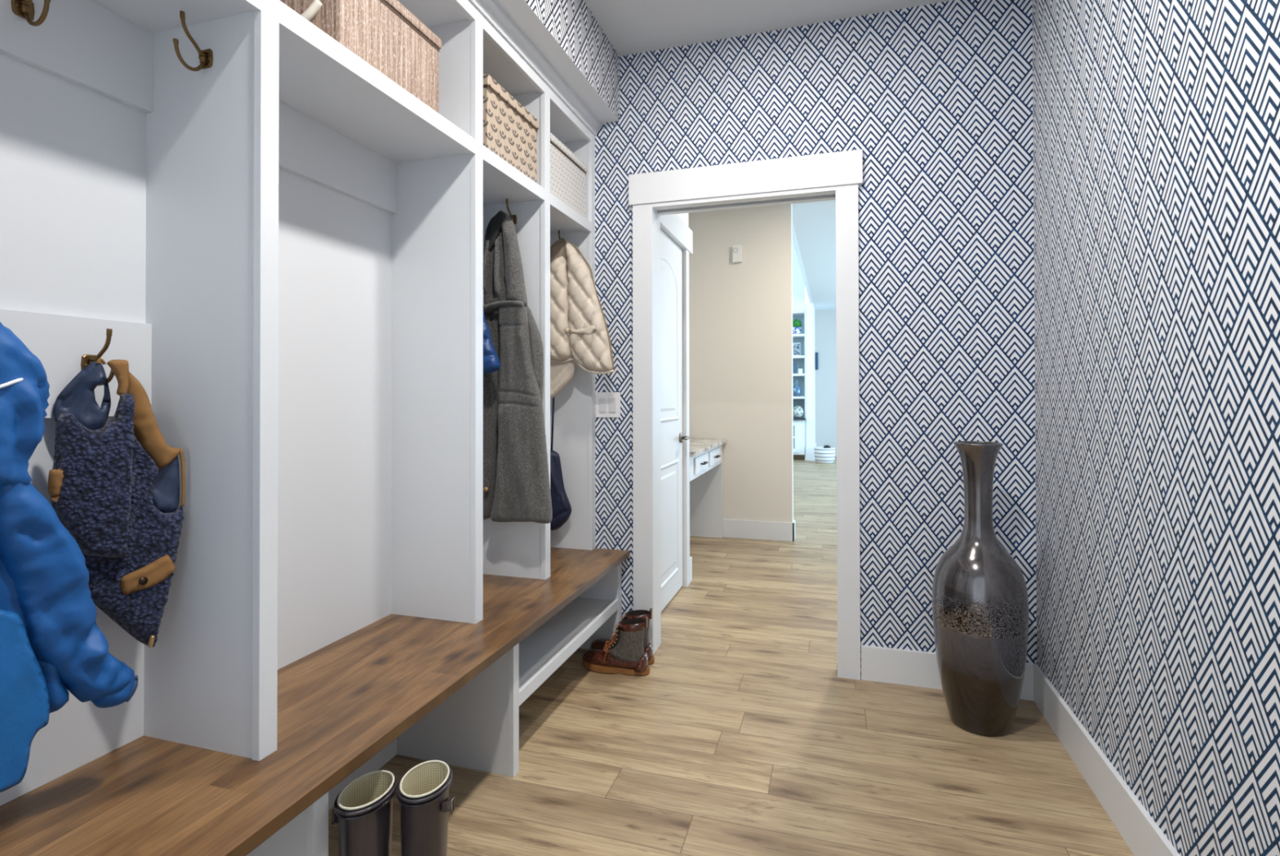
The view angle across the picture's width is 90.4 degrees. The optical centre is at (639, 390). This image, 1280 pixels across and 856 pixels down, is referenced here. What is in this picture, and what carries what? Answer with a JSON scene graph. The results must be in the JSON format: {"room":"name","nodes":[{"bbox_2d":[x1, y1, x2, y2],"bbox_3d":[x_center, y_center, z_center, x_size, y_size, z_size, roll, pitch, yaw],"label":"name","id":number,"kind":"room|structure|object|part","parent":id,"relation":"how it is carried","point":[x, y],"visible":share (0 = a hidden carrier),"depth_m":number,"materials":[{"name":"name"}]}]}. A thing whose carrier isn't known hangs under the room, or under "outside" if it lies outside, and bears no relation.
{"room":"mudroom","nodes":[
{"label":"mudroom","id":0,"kind":"room"},
{"bbox_2d":[495,0,619,123],"bbox_3d":[-0.968,-1.435,0.945,0.465,0.304,4.416,0,0,17],"label":"wall","id":1,"kind":"structure","parent":0,"point":[566,33],"depth_m":2.53,"materials":[{"name":"paper"}]},
{"bbox_2d":[660,213,688,586],"bbox_3d":[0.101,-0.172,3.594,0.120,2.760,1.054,0,0,17],"label":"wall","id":2,"kind":"structure","parent":0,"point":[684,216],"depth_m":3.94,"materials":[{"name":"white paint"}]},
{"bbox_2d":[660,229,689,611],"bbox_3d":[0.156,0.159,3.544,0.101,2.073,0.808,0,0,17],"label":"door","id":3,"kind":"structure","parent":2,"relation":"in","point":[672,437],"depth_m":3.66,"materials":[{"name":"white paint"}]},
{"bbox_3d":[0.145,-0.287,3.549,0.010,0.920,0.565,0,0,17],"label":"arched panel","id":4,"kind":"part","parent":3,"relation":"part of","materials":[{"name":"white paint"}]},
{"bbox_3d":[0.147,0.740,3.541,0.010,0.665,0.565,0,0,17],"label":"panel","id":5,"kind":"part","parent":3,"relation":"part of","materials":[{"name":"white paint"}]},
{"bbox_3d":[0.268,0.285,3.821,0.050,0.020,0.105,0,0,17],"label":"lever","id":6,"kind":"part","parent":3,"relation":"part of","materials":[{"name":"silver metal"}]},
{"bbox_2d":[660,213,693,253],"bbox_3d":[0.171,-0.955,3.583,0.026,0.145,1.055,0,0,17],"label":"trim","id":7,"kind":"structure","parent":2,"relation":"attached to","point":[673,224],"depth_m":3.72,"materials":[{"name":"white paint"}]},
{"bbox_2d":[683,248,689,586],"bbox_3d":[0.159,0.163,3.544,0.018,2.090,0.970,0,0,17],"label":"trim","id":8,"kind":"structure","parent":2,"relation":"attached to","point":[686,253],"depth_m":3.94,"materials":[{"name":"white paint"}]},
{"bbox_2d":[689,555,692,582],"bbox_3d":[0.315,1.136,4.038,0.016,0.150,0.080,0,0,17],"label":"trim","id":9,"kind":"structure","parent":2,"relation":"attached to","point":[691,557],"depth_m":4.04,"materials":[{"name":"white paint"}]},
{"bbox_2d":[328,454,1133,855],"bbox_3d":[1.385,1.254,5.842,7.600,0.060,15.200,0,0,17],"label":"floor","id":10,"kind":"structure","parent":0,"point":[742,735],"depth_m":2.07,"materials":[{"name":"brown wood"}]},
{"bbox_2d":[0,546,629,855],"bbox_3d":[-0.851,0.960,1.204,0.509,0.462,3.814,0,0,17],"label":"bench","id":11,"kind":"object","parent":10,"relation":"on","point":[451,692],"visible":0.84,"depth_m":1.48,"materials":[{"name":"brown wood"}]},
{"bbox_3d":[-0.833,0.974,1.299,0.411,0.435,0.032,0,0,17],"label":"divider panel","id":12,"kind":"part","parent":11,"relation":"part of","materials":[{"name":"white paint"}]},
{"bbox_2d":[0,0,600,805],"bbox_3d":[-0.745,-0.271,1.806,0.368,2.010,2.622,0,0,17],"label":"mudroom locker","id":13,"kind":"object","parent":11,"relation":"on","point":[280,241],"visible":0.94,"depth_m":1.35,"materials":[{"name":"white paint"}]},
{"bbox_2d":[11,0,50,26],"bbox_3d":[-1.071,-0.700,1.127,0.070,0.108,0.033,0,0,17],"label":"coat hook","id":14,"kind":"object","parent":13,"relation":"attached to","point":[24,9],"visible":1,"depth_m":1.13,"materials":[{"name":"gold metal"}]},
{"bbox_3d":[-1.102,-0.686,1.136,0.004,0.038,0.033,0,0,17],"label":"mounting plate","id":15,"kind":"part","parent":14,"relation":"part of","materials":[{"name":"gold metal"}]},
{"bbox_2d":[80,328,114,383],"bbox_3d":[-1.037,-0.066,1.228,0.070,0.108,0.033,0,0,17],"label":"coat hook","id":16,"kind":"object","parent":13,"relation":"attached to","point":[86,359],"visible":0.7,"depth_m":1.22,"materials":[{"name":"gold metal"}]},
{"bbox_3d":[-1.068,-0.051,1.238,0.004,0.038,0.033,0,0,17],"label":"mounting plate","id":17,"kind":"part","parent":16,"relation":"part of","materials":[{"name":"gold metal"}]},
{"bbox_2d":[48,357,185,647],"bbox_3d":[-0.995,0.222,1.218,0.206,0.570,0.067,0,-1,-43],"label":"vest","id":18,"kind":"object","parent":16,"relation":"hanging from","point":[114,486],"visible":1,"depth_m":1.21,"materials":[{"name":"blue fabric"}]},
{"bbox_3d":[-1.047,0.169,1.141,0.023,0.061,0.009,0,-1,-41],"label":"pocket trim","id":19,"kind":"part","parent":18,"relation":"part of","materials":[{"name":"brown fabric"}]},
{"bbox_3d":[-0.957,0.490,1.246,0.008,0.021,0.011,0,-1,40],"label":"zipper pull","id":20,"kind":"part","parent":18,"relation":"part of","materials":[{"name":"gold metal"}]},
{"bbox_2d":[90,0,251,33],"bbox_3d":[-1.023,-0.783,0.958,0.299,0.038,0.751,0,0,17],"label":"shelf","id":21,"kind":"object","parent":13,"relation":"attached to","point":[142,16],"depth_m":1.28,"materials":[{"name":"white paint"}]},
{"bbox_2d":[173,10,213,71],"bbox_3d":[-0.902,-0.698,1.277,0.033,0.108,0.070,0,0,17],"label":"coat hook","id":22,"kind":"object","parent":13,"relation":"attached to","point":[206,55],"visible":1,"depth_m":1.28,"materials":[{"name":"gold metal"}]},
{"bbox_3d":[-0.893,-0.683,1.308,0.033,0.038,0.004,0,0,17],"label":"mounting plate","id":23,"kind":"part","parent":22,"relation":"part of","materials":[{"name":"gold metal"}]},
{"bbox_3d":[-0.911,-0.270,1.856,0.020,2.010,2.620,0,0,17],"label":"panel","id":24,"kind":"part","parent":13,"relation":"part of","materials":[{"name":"white paint"}]},
{"bbox_3d":[-0.906,-0.275,1.330,0.299,2.010,0.036,0,0,17],"label":"divider panel","id":25,"kind":"part","parent":13,"relation":"part of","materials":[{"name":"white paint"}]},
{"bbox_3d":[-0.871,-0.782,0.911,0.018,0.046,0.744,0,0,17],"label":"shelf rail","id":26,"kind":"part","parent":13,"relation":"part of","materials":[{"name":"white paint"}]},
{"bbox_2d":[280,0,441,112],"bbox_3d":[-0.774,-0.913,1.697,0.282,0.225,0.416,0,0,17],"label":"storage box","id":27,"kind":"object","parent":13,"relation":"on","point":[384,34],"visible":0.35,"depth_m":1.64,"materials":[{"name":"brown"}]},
{"bbox_3d":[-0.837,-0.888,1.516,0.184,0.070,0.033,0,0,17],"label":"cream handle","id":28,"kind":"part","parent":27,"relation":"part of","materials":[{"name":"beige fabric"}]},
{"bbox_3d":[-0.771,-1.011,1.707,0.282,0.028,0.398,0,0,17],"label":"lid","id":29,"kind":"part","parent":27,"relation":"part of","materials":[{"name":"brown wood"}]},
{"bbox_2d":[279,28,468,162],"bbox_3d":[-0.792,-0.778,1.710,0.299,0.038,0.751,0,0,17],"label":"shelf","id":30,"kind":"object","parent":13,"relation":"attached to","point":[314,87],"depth_m":1.72,"materials":[{"name":"white paint"}]},
{"bbox_3d":[-0.640,-0.776,1.663,0.018,0.046,0.744,0,0,17],"label":"shelf rail","id":31,"kind":"part","parent":13,"relation":"part of","materials":[{"name":"white paint"}]},
{"bbox_3d":[-0.675,-0.269,2.083,0.299,2.010,0.038,0,0,17],"label":"divider panel","id":32,"kind":"part","parent":13,"relation":"part of","materials":[{"name":"white paint"}]},
{"bbox_3d":[-0.641,-1.228,1.667,0.018,0.098,0.744,0,0,17],"label":"rail","id":33,"kind":"part","parent":13,"relation":"part of","materials":[{"name":"white paint"}]},
{"bbox_2d":[483,309,500,373],"bbox_3d":[-0.615,-0.283,2.363,0.211,0.476,0.059,0,0,17],"label":"puffer jacket","id":34,"kind":"object","parent":13,"relation":"hanging from","point":[491,363],"visible":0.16,"depth_m":2.33,"materials":[{"name":"blue fabric"}]},
{"bbox_2d":[483,73,538,182],"bbox_3d":[-0.581,-0.926,2.341,0.272,0.262,0.383,0,0,17],"label":"storage box","id":35,"kind":"object","parent":13,"relation":"on","point":[509,129],"visible":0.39,"depth_m":2.26,"materials":[{"name":"brown fabric"}]},
{"bbox_3d":[-0.581,-1.039,2.342,0.272,0.036,0.383,0,0,17],"label":"lid","id":36,"kind":"part","parent":35,"relation":"part of","materials":[{"name":"beige cardboard"}]},
{"bbox_2d":[505,198,516,224],"bbox_3d":[-0.517,-0.698,2.508,0.033,0.108,0.070,0,0,17],"label":"coat hook","id":37,"kind":"object","parent":13,"relation":"attached to","point":[514,216],"visible":0.34,"depth_m":2.52,"materials":[{"name":"gold metal"}]},
{"bbox_3d":[-0.507,-0.684,2.539,0.033,0.038,0.004,0,0,17],"label":"mounting plate","id":38,"kind":"part","parent":37,"relation":"part of","materials":[{"name":"gold metal"}]},
{"bbox_2d":[483,209,552,523],"bbox_3d":[-0.501,-0.092,2.432,0.357,1.193,0.106,0,0,17],"label":"coat","id":39,"kind":"object","parent":37,"relation":"hanging from","point":[517,486],"visible":0.95,"depth_m":2.40,"materials":[{"name":"grey fabric"}]},
{"bbox_3d":[-0.478,-0.019,2.450,0.227,0.628,0.056,0,0,17],"label":"panel","id":40,"kind":"part","parent":39,"relation":"part of","materials":[{"name":"grey fabric"}]},
{"bbox_3d":[-0.455,0.077,2.406,0.255,0.854,0.071,0,0,17],"label":"panel","id":41,"kind":"part","parent":39,"relation":"part of","materials":[{"name":"grey fabric"}]},
{"bbox_2d":[483,163,538,205],"bbox_3d":[-0.601,-0.773,2.328,0.299,0.038,0.466,0,0,17],"label":"shelf","id":42,"kind":"object","parent":13,"relation":"attached to","point":[498,186],"depth_m":2.41,"materials":[{"name":"white paint"}]},
{"bbox_3d":[-0.526,-0.266,2.566,0.299,2.010,0.040,0,0,17],"label":"divider panel","id":43,"kind":"part","parent":13,"relation":"part of","materials":[{"name":"white paint"}]},
{"bbox_3d":[-0.451,-1.224,2.284,0.018,0.098,0.459,0,0,17],"label":"rail","id":44,"kind":"part","parent":13,"relation":"part of","materials":[{"name":"white paint"}]},
{"bbox_3d":[-0.450,-0.772,2.281,0.018,0.046,0.459,0,0,17],"label":"shelf rail","id":45,"kind":"part","parent":13,"relation":"part of","materials":[{"name":"white paint"}]},
{"bbox_3d":[-0.585,-1.248,1.763,0.030,0.057,2.620,0,0,17],"label":"crown moulding","id":46,"kind":"part","parent":13,"relation":"part of","materials":[{"name":"white paint"}]},
{"bbox_2d":[550,207,586,234],"bbox_3d":[-0.454,-0.770,2.807,0.299,0.038,0.457,0,0,17],"label":"shelf","id":47,"kind":"object","parent":13,"relation":"attached to","point":[567,220],"depth_m":2.84,"materials":[{"name":"white paint"}]},
{"bbox_2d":[550,132,586,217],"bbox_3d":[-0.434,-0.923,2.824,0.272,0.262,0.397,0,0,17],"label":"storage box","id":48,"kind":"object","parent":13,"relation":"on","point":[568,171],"visible":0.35,"depth_m":2.76,"materials":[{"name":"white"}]},
{"bbox_3d":[-0.434,-1.038,2.825,0.272,0.032,0.397,0,0,17],"label":"lid","id":49,"kind":"part","parent":48,"relation":"part of","materials":[{"name":"white cardboard"}]},
{"bbox_3d":[-0.380,-0.262,3.042,0.299,2.010,0.042,0,0,17],"label":"divider panel","id":50,"kind":"part","parent":13,"relation":"part of","materials":[{"name":"white paint"}]},
{"bbox_3d":[-0.303,-1.220,2.764,0.018,0.098,0.450,0,0,17],"label":"rail","id":51,"kind":"part","parent":13,"relation":"part of","materials":[{"name":"white paint"}]},
{"bbox_3d":[-0.302,-0.768,2.760,0.018,0.046,0.450,0,0,17],"label":"shelf rail","id":52,"kind":"part","parent":13,"relation":"part of","materials":[{"name":"white paint"}]},
{"bbox_3d":[-0.627,0.973,1.236,0.019,0.435,0.038,0,0,17],"label":"post","id":53,"kind":"part","parent":11,"relation":"part of","materials":[{"name":"white paint"}]},
{"bbox_3d":[-1.066,0.974,1.270,0.017,0.435,3.814,0,0,17],"label":"panel","id":54,"kind":"part","parent":11,"relation":"part of","materials":[{"name":"white paint"}]},
{"bbox_3d":[-0.601,0.980,2.052,0.411,0.435,0.030,0,0,17],"label":"divider panel","id":55,"kind":"part","parent":11,"relation":"part of","materials":[{"name":"white paint"}]},
{"bbox_3d":[-0.396,0.979,1.989,0.019,0.435,0.036,0,0,17],"label":"post","id":56,"kind":"part","parent":11,"relation":"part of","materials":[{"name":"white paint"}]},
{"bbox_2d":[519,596,613,686],"bbox_3d":[-0.455,0.976,2.527,0.411,0.026,0.965,0,0,17],"label":"cubby shelf","id":57,"kind":"object","parent":11,"relation":"attached to","point":[541,646],"depth_m":2.54,"materials":[{"name":"white paint"}]},
{"bbox_3d":[-0.249,0.977,2.464,0.018,0.043,0.959,0,0,17],"label":"cubby rail","id":58,"kind":"part","parent":11,"relation":"part of","materials":[{"name":"white paint"}]},
{"bbox_3d":[-0.307,0.987,3.008,0.411,0.435,0.040,0,0,17],"label":"divider panel","id":59,"kind":"part","parent":11,"relation":"part of","materials":[{"name":"white paint"}]},
{"bbox_3d":[-0.101,0.986,2.944,0.019,0.435,0.046,0,0,17],"label":"post","id":60,"kind":"part","parent":11,"relation":"part of","materials":[{"name":"white paint"}]},
{"bbox_2d":[331,769,397,855],"bbox_3d":[-0.571,0.999,1.229,0.117,0.383,0.290,0,0,7],"label":"rubber boot","id":61,"kind":"object","parent":10,"relation":"on","point":[363,808],"visible":1,"depth_m":1.27,"materials":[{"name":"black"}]},
{"bbox_2d":[395,760,454,855],"bbox_3d":[-0.446,0.999,1.265,0.117,0.383,0.290,0,0,-1],"label":"rubber boot","id":62,"kind":"object","parent":10,"relation":"on","point":[423,791],"visible":1,"depth_m":1.30,"materials":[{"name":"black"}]},
{"bbox_2d":[582,615,649,675],"bbox_3d":[-0.106,1.082,2.736,0.302,0.240,0.111,0,0,17],"label":"boot","id":63,"kind":"object","parent":10,"relation":"on","point":[626,655],"visible":1,"depth_m":2.69,"materials":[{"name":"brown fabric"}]},
{"bbox_2d":[590,607,654,665],"bbox_3d":[-0.083,1.083,2.847,0.302,0.240,0.110,0,0,17],"label":"boot","id":64,"kind":"object","parent":10,"relation":"on","point":[599,643],"visible":0.34,"depth_m":2.81,"materials":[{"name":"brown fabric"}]},
{"bbox_2d":[689,438,726,537],"bbox_3d":[0.198,0.809,4.793,0.731,0.818,1.290,0,0,17],"label":"desk","id":65,"kind":"object","parent":10,"relation":"on","point":[705,454],"visible":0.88,"depth_m":5.29,"materials":[{"name":"wood"}]},
{"bbox_3d":[0.430,0.504,4.447,0.014,0.110,0.440,0,0,17],"label":"drawer","id":66,"kind":"part","parent":65,"relation":"part of","materials":[{"name":"white paint"}]},
{"bbox_3d":[0.581,0.508,4.934,0.014,0.110,0.460,0,0,17],"label":"drawer","id":67,"kind":"part","parent":65,"relation":"part of","materials":[{"name":"white paint"}]},
{"bbox_2d":[792,310,806,459],"bbox_3d":[2.589,-0.150,11.917,1.018,2.840,0.500,0,0,17],"label":"bookcase","id":68,"kind":"object","parent":10,"relation":"on","point":[799,427],"visible":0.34,"depth_m":11.69,"materials":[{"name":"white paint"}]},
{"bbox_3d":[2.714,0.848,11.693,0.260,0.420,0.010,0,0,17],"label":"door glass","id":69,"kind":"part","parent":68,"relation":"part of","materials":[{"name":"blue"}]},
{"bbox_2d":[792,363,796,373],"bbox_3d":[2.860,-0.415,11.794,0.090,0.194,0.020,0,0,17],"label":"photo frame","id":70,"kind":"object","parent":68,"relation":"on","point":[794,365],"visible":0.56,"depth_m":11.78,"materials":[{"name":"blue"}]},
{"bbox_3d":[2.713,0.848,11.691,0.400,0.560,0.025,0,0,17],"label":"cabinet door","id":71,"kind":"part","parent":68,"relation":"part of","materials":[{"name":"white paint"}]},
{"bbox_2d":[792,342,800,355],"bbox_3d":[2.901,-0.770,11.780,0.140,0.244,0.026,0,0,17],"label":"photo frame","id":72,"kind":"object","parent":68,"relation":"on","point":[796,346],"visible":1,"depth_m":11.77,"materials":[{"name":"silver metal"}]},
{"bbox_2d":[793,343,799,354],"bbox_3d":[2.898,-0.770,11.771,0.110,0.195,0.006,0,0,17],"label":"photo","id":73,"kind":"object","parent":72,"relation":"attached to","point":[796,346],"depth_m":11.77},
{"bbox_2d":[792,379,801,395],"bbox_3d":[2.895,-0.053,11.749,0.180,0.310,0.180,0,0,17],"label":"glass bottle","id":74,"kind":"object","parent":68,"relation":"on","point":[797,391],"visible":0.96,"depth_m":11.69,"materials":[{"name":"blue glass"}]},
{"bbox_2d":[792,318,802,333],"bbox_3d":[2.898,-1.194,11.755,0.216,0.292,0.198,0,0,17],"label":"potted plant","id":75,"kind":"object","parent":68,"relation":"on","point":[797,324],"visible":0.92,"depth_m":11.70,"materials":[{"name":"green plant"}]},
{"bbox_3d":[2.898,-1.113,11.756,0.160,0.130,0.160,0,0,17],"label":"pot","id":76,"kind":"part","parent":75,"relation":"part of","materials":[{"name":"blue ceramic"}]},
{"bbox_2d":[792,405,804,417],"bbox_3d":[2.909,0.388,11.721,0.220,0.225,0.220,0,0,17],"label":"decorative ball","id":77,"kind":"object","parent":68,"relation":"on","point":[797,411],"visible":0.97,"depth_m":11.65,"materials":[{"name":"white ceramic"}]},
{"bbox_3d":[2.611,-1.025,11.969,0.955,0.040,0.360,0,0,17],"label":"shelf","id":78,"kind":"part","parent":68,"relation":"part of","materials":[{"name":"white paint"}]},
{"bbox_3d":[2.610,-1.500,11.973,0.955,0.140,0.360,0,0,17],"label":"shelf","id":79,"kind":"part","parent":68,"relation":"part of","materials":[{"name":"white paint"}]},
{"bbox_3d":[2.613,0.125,11.960,0.955,0.040,0.360,0,0,17],"label":"shelf","id":80,"kind":"part","parent":68,"relation":"part of","materials":[{"name":"white paint"}]},
{"bbox_3d":[2.612,-0.295,11.963,0.955,0.040,0.360,0,0,17],"label":"shelf","id":81,"kind":"part","parent":68,"relation":"part of","materials":[{"name":"white paint"}]},
{"bbox_3d":[2.611,-0.625,11.966,0.955,0.040,0.360,0,0,17],"label":"shelf","id":82,"kind":"part","parent":68,"relation":"part of","materials":[{"name":"white paint"}]},
{"bbox_3d":[2.679,-0.199,12.141,0.978,2.740,0.020,0,0,17],"label":"panel","id":83,"kind":"part","parent":68,"relation":"part of","materials":[{"name":"blue paint"}]},
{"bbox_2d":[792,417,805,419],"bbox_3d":[2.603,0.519,11.898,0.970,0.030,0.480,0,0,17],"label":"countertop","id":84,"kind":"structure","parent":68,"relation":"on","point":[793,418],"depth_m":11.57,"materials":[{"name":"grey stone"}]},
{"bbox_2d":[798,367,803,373],"bbox_3d":[2.961,-0.376,11.731,0.084,0.114,0.084,0,0,17],"label":"candle","id":85,"kind":"object","parent":68,"relation":"on","point":[800,370],"visible":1,"depth_m":11.69,"materials":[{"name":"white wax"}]},
{"bbox_3d":[3.079,-0.152,11.819,0.023,2.840,0.360,0,0,17],"label":"panel","id":86,"kind":"part","parent":68,"relation":"part of","materials":[{"name":"white paint"}]},
{"bbox_2d":[813,446,835,463],"bbox_3d":[3.239,1.126,11.153,0.356,0.271,0.356,0,0,17],"label":"basket","id":87,"kind":"object","parent":10,"relation":"on","point":[823,455],"visible":0.96,"depth_m":11.01,"materials":[{"name":"wicker"}]},
{"bbox_2d":[822,444,831,448],"bbox_3d":[3.274,1.023,11.148,0.162,0.158,0.158,0,0,-3],"label":"throw","id":88,"kind":"object","parent":87,"relation":"in","point":[825,446],"visible":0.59,"depth_m":11.10,"materials":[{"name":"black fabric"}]},
{"bbox_2d":[932,440,1028,736],"bbox_3d":[1.221,0.690,2.292,0.307,1.009,0.307,0,0,-15],"label":"floor vase","id":89,"kind":"object","parent":10,"relation":"on","point":[980,600],"visible":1,"depth_m":2.19,"materials":[{"name":"ceramic"}]},
{"bbox_2d":[688,203,793,536],"bbox_3d":[0.649,-0.378,5.411,1.260,3.200,0.120,0,0,17],"label":"wall","id":90,"kind":"structure","parent":0,"point":[740,313],"depth_m":5.28,"materials":[{"name":"white paint"}]},
{"bbox_2d":[732,244,742,262],"bbox_3d":[0.809,-1.140,5.283,0.076,0.140,0.040,0,0,17],"label":"door chime","id":91,"kind":"object","parent":90,"relation":"attached to","point":[736,249],"visible":1,"depth_m":5.27,"materials":[{"name":"white plastic"}]},
{"bbox_2d":[723,518,794,541],"bbox_3d":[0.972,1.145,5.230,0.580,0.150,0.015,0,0,17],"label":"baseboard","id":92,"kind":"structure","parent":90,"relation":"attached to","point":[735,528],"depth_m":5.22,"materials":[{"name":"white paint"}]},
{"bbox_2d":[792,519,795,541],"bbox_3d":[1.261,1.144,5.209,0.015,0.150,0.145,0,0,17],"label":"trim","id":93,"kind":"structure","parent":90,"relation":"attached to","point":[793,521],"depth_m":5.14,"materials":[{"name":"white paint"}]},
{"bbox_2d":[583,0,951,205],"bbox_3d":[0.416,-1.613,1.882,3.140,0.098,7.020,0,0,17],"label":"ceiling","id":94,"kind":"structure","parent":0,"point":[631,26],"depth_m":2.68,"materials":[{"name":"grey paint"}]},
{"bbox_2d":[792,241,804,303],"bbox_3d":[1.284,-2.596,12.264,3.660,2.058,0.120,0,0,17],"label":"wall","id":95,"kind":"structure","parent":0,"point":[798,285],"depth_m":11.70,"materials":[{"name":"white paint"}]},
{"bbox_2d":[792,303,805,311],"bbox_3d":[1.321,-1.526,12.166,3.578,0.120,0.030,0,0,17],"label":"trim","id":96,"kind":"structure","parent":95,"relation":"attached to","point":[796,307],"depth_m":11.66,"materials":[{"name":"white paint"}]},
{"bbox_2d":[792,222,813,303],"bbox_3d":[2.164,-2.637,8.477,0.050,2.040,6.600,0,0,17],"label":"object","id":97,"kind":"structure","parent":0,"point":[794,237],"depth_m":8.03,"materials":[{"name":"white paint"}]},
{"bbox_2d":[805,303,816,460],"bbox_3d":[3.245,-0.160,12.071,0.160,2.860,1.020,0,0,17],"label":"trim","id":98,"kind":"structure","parent":97,"relation":"attached to","point":[810,310],"depth_m":11.61,"materials":[{"name":"white paint"}]},
{"bbox_2d":[791,202,835,310],"bbox_3d":[4.219,-1.660,8.612,3.790,0.080,8.080,0,0,17],"label":"ceiling","id":99,"kind":"structure","parent":0,"point":[815,224],"depth_m":7.20,"materials":[{"name":"grey paint"}]},
{"bbox_2d":[595,0,1036,678],"bbox_3d":[0.511,-0.186,2.853,2.420,2.776,0.120,0,0,17],"label":"wall","id":100,"kind":"structure","parent":0,"point":[936,99],"depth_m":2.62,"materials":[{"name":"paper"}]},
{"bbox_2d":[595,391,620,417],"bbox_3d":[-0.151,0.066,2.987,0.123,0.118,0.010,0,0,17],"label":"light switch","id":101,"kind":"object","parent":100,"relation":"attached to","point":[607,403],"visible":1,"depth_m":2.98,"materials":[{"name":"white plastic"}]},
{"bbox_2d":[632,203,653,653],"bbox_3d":[0.015,0.172,2.930,0.095,2.063,0.020,0,0,17],"label":"trim","id":102,"kind":"structure","parent":100,"relation":"attached to","point":[642,214],"depth_m":2.92,"materials":[{"name":"white paint"}]},
{"bbox_2d":[652,185,835,215],"bbox_3d":[0.460,-0.859,2.863,0.804,0.030,0.140,0,0,17],"label":"trim","id":103,"kind":"structure","parent":100,"relation":"attached to","point":[828,193],"depth_m":2.84,"materials":[{"name":"white paint"}]},
{"bbox_2d":[653,208,837,653],"bbox_3d":[0.465,0.170,2.865,0.828,2.063,0.120,0,0,17],"label":"trim","id":104,"kind":"structure","parent":100,"relation":"attached to","point":[656,216],"depth_m":2.98,"materials":[{"name":"white paint"}]},
{"bbox_2d":[628,149,862,206],"bbox_3d":[0.440,-0.932,2.804,1.023,0.140,0.027,0,0,17],"label":"trim","id":105,"kind":"structure","parent":100,"relation":"attached to","point":[842,167],"depth_m":2.78,"materials":[{"name":"white paint"}]},
{"bbox_2d":[835,183,860,679],"bbox_3d":[0.872,0.168,2.666,0.091,2.063,0.020,0,0,17],"label":"trim","id":106,"kind":"structure","parent":100,"relation":"attached to","point":[848,552],"depth_m":2.66,"materials":[{"name":"white paint"}]},
{"bbox_2d":[861,644,1036,700],"bbox_3d":[1.228,1.128,2.552,0.644,0.140,0.015,0,0,17],"label":"baseboard","id":107,"kind":"structure","parent":100,"relation":"attached to","point":[878,664],"depth_m":2.59,"materials":[{"name":"white paint"}]},
{"bbox_2d":[814,309,836,455],"bbox_3d":[3.460,-0.157,12.601,7.600,2.860,0.120,0,0,17],"label":"wall","id":108,"kind":"structure","parent":0,"point":[825,377],"depth_m":12.48,"materials":[{"name":"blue paint"}]},
{"bbox_2d":[815,351,817,369],"bbox_3d":[3.482,-0.587,12.518,0.045,0.340,0.029,0,0,17],"label":"wall picture","id":109,"kind":"object","parent":108,"relation":"attached to","point":[816,353],"visible":1,"depth_m":12.50,"materials":[{"name":"blue fabric"}]},
{"bbox_2d":[1031,0,1279,855],"bbox_3d":[0.943,-0.207,0.347,0.120,2.776,4.416,0,0,17],"label":"wall","id":110,"kind":"structure","parent":0,"point":[1156,123],"depth_m":1.50,"materials":[{"name":"paper"}]},
{"bbox_2d":[1033,664,1180,855],"bbox_3d":[0.879,1.111,0.350,0.015,0.140,4.401,0,0,17],"label":"baseboard","id":111,"kind":"structure","parent":110,"relation":"attached to","point":[1140,831],"depth_m":1.82,"materials":[{"name":"white paint"}]},
{"bbox_3d":[-0.373,-0.695,2.984,0.033,0.108,0.070,0,0,17],"label":"coat hook","id":112,"kind":"object","parent":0,"visible":0},
{"bbox_2d":[550,396,571,529],"bbox_3d":[-0.428,-0.020,2.945,0.230,1.336,0.064,0,0,17],"label":"tote bag","id":113,"kind":"object","parent":112,"relation":"hanging from","point":[561,505],"visible":0.39,"depth_m":2.91,"materials":[{"name":"blue fabric"}]},
{"bbox_2d":[550,237,614,399],"bbox_3d":[-0.288,-0.325,2.853,0.358,0.758,0.100,0,0,17],"label":"puffer jacket","id":114,"kind":"object","parent":112,"relation":"hanging from","point":[578,323],"visible":0.87,"depth_m":2.83,"materials":[{"name":"beige fabric"}]},
{"bbox_3d":[-1.096,-0.067,1.036,0.070,0.108,0.033,0,0,17],"label":"coat hook","id":115,"kind":"object","parent":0,"visible":0},
{"bbox_2d":[0,321,137,791],"bbox_3d":[-1.005,0.238,1.028,0.167,0.754,0.326,0,0,19],"label":"jacket","id":116,"kind":"object","parent":115,"relation":"hanging from","point":[52,642],"visible":1,"depth_m":1.00,"materials":[{"name":"blue fabric"}]},
{"bbox_2d":[0,321,49,486],"bbox_3d":[-0.988,0.015,0.949,0.085,0.282,0.185,0,0,17],"label":"hood","id":117,"kind":"object","parent":116,"relation":"attached to","point":[24,393],"depth_m":0.98,"materials":[{"name":"blue fabric"}]}
]}

